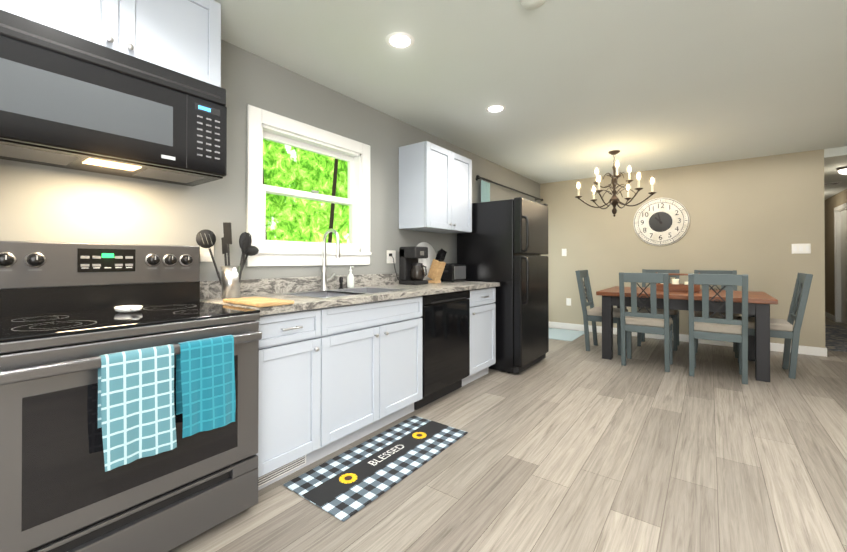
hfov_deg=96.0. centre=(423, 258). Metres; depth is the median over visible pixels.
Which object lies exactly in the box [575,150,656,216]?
chandelier
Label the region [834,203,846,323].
door frame
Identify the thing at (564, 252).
light switch
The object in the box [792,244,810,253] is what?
light switch
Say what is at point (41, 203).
wall
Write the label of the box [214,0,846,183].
ceiling
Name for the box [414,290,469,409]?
dishwasher
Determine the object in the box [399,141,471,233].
upper cabinet
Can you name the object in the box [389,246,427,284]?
coffee maker
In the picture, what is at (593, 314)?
dining chair
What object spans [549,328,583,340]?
doormat
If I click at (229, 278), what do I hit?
utensil crock
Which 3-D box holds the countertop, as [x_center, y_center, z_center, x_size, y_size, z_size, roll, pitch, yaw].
[-0.264,0.255,2.951,0.649,0.038,2.543,0,0,37]
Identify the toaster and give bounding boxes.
[440,263,465,281]
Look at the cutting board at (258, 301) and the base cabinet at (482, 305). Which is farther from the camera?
the base cabinet at (482, 305)
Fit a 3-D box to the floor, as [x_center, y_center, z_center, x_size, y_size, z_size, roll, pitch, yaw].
[2.654,1.181,3.903,4.420,0.060,13.020,0,0,37]
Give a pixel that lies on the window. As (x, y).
(355, 250)
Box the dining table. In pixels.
[596,286,777,381]
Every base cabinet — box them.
[256,308,335,489]
[332,296,421,452]
[440,288,495,385]
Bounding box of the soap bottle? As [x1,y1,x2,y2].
[347,266,353,287]
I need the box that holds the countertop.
[200,281,499,315]
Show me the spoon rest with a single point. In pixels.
(128, 308)
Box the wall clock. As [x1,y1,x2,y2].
[633,198,689,245]
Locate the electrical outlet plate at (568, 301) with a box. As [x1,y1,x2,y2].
[566,298,570,305]
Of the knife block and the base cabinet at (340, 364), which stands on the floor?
the base cabinet at (340, 364)
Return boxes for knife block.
[427,248,446,282]
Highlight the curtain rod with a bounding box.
[476,175,542,201]
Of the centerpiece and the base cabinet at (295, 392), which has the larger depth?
the centerpiece
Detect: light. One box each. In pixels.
[385,32,414,48]
[485,104,505,112]
[836,166,846,174]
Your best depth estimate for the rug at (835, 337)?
5.46 m
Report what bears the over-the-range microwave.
attached to the upper cabinet at (182, 36)
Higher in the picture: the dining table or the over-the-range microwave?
the over-the-range microwave
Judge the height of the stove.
1.205 m
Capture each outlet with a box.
[200,245,213,261]
[387,250,395,262]
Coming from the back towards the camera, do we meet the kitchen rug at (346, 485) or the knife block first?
the knife block
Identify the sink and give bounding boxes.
[268,268,411,299]
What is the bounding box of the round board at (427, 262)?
[417,242,435,279]
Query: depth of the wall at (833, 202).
7.34 m
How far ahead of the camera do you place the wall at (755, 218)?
5.12 m
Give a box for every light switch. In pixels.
[562,249,566,255]
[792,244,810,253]
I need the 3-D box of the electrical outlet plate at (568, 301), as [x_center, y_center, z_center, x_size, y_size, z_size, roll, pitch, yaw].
[2.374,0.715,6.234,0.075,0.120,0.008,0,0,37]
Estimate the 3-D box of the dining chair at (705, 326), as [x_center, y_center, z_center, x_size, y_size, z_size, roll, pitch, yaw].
[2.853,0.649,3.705,0.440,1.004,0.532,0,0,37]
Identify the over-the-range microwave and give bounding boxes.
[0,9,226,186]
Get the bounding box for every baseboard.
[549,321,825,356]
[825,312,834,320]
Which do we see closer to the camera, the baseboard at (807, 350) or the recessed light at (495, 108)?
the recessed light at (495, 108)
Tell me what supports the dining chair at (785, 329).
on the floor
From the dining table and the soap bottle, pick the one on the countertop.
the soap bottle
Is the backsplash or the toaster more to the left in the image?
the backsplash
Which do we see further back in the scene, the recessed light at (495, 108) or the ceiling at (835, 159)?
the ceiling at (835, 159)
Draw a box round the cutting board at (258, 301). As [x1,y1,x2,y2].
[223,297,293,306]
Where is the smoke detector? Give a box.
[520,0,545,9]
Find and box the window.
[246,105,371,265]
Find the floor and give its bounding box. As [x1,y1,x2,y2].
[168,317,846,551]
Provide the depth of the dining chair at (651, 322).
3.94 m
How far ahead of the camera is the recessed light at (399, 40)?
2.27 m
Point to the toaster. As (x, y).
(452, 272)
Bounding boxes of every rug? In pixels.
[283,416,467,521]
[825,325,846,351]
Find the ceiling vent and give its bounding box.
[824,182,840,185]
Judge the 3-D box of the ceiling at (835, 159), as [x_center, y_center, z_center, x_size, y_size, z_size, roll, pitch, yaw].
[5.116,-1.259,7.202,4.420,0.180,4.810,0,0,37]
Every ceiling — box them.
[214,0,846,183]
[824,146,846,199]
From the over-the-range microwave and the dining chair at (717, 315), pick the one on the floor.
the dining chair at (717, 315)
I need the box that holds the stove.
[0,241,261,551]
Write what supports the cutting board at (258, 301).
on the countertop
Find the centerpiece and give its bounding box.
[656,272,699,292]
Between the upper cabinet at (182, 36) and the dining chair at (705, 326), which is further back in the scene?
the dining chair at (705, 326)
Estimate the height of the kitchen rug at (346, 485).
0.009 m
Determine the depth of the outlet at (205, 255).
2.18 m
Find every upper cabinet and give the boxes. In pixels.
[0,0,220,86]
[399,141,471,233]
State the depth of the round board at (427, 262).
3.78 m
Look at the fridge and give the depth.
3.87 m
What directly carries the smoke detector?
attached to the ceiling at (579, 89)
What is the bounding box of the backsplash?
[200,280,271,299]
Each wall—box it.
[0,39,539,280]
[540,149,824,347]
[824,189,846,315]
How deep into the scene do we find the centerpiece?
4.31 m
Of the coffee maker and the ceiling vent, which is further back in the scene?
the ceiling vent
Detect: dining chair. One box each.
[575,270,627,355]
[619,272,672,371]
[637,269,679,350]
[688,273,747,384]
[694,270,738,357]
[737,273,812,378]
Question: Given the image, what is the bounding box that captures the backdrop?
[263,139,348,243]
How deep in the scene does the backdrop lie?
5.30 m
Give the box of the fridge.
[457,197,548,373]
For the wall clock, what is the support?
attached to the wall at (755, 218)
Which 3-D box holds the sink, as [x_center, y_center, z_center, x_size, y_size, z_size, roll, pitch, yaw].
[-0.539,0.254,2.641,0.522,0.380,0.804,0,0,37]
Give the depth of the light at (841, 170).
4.95 m
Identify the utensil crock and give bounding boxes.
[196,222,258,298]
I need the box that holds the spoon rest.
[114,305,142,312]
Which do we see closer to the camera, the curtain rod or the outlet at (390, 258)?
the outlet at (390, 258)
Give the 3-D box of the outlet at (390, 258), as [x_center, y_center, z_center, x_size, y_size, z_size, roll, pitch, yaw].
[-0.293,-0.012,3.457,0.008,0.118,0.118,0,0,37]
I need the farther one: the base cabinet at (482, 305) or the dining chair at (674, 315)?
the dining chair at (674, 315)

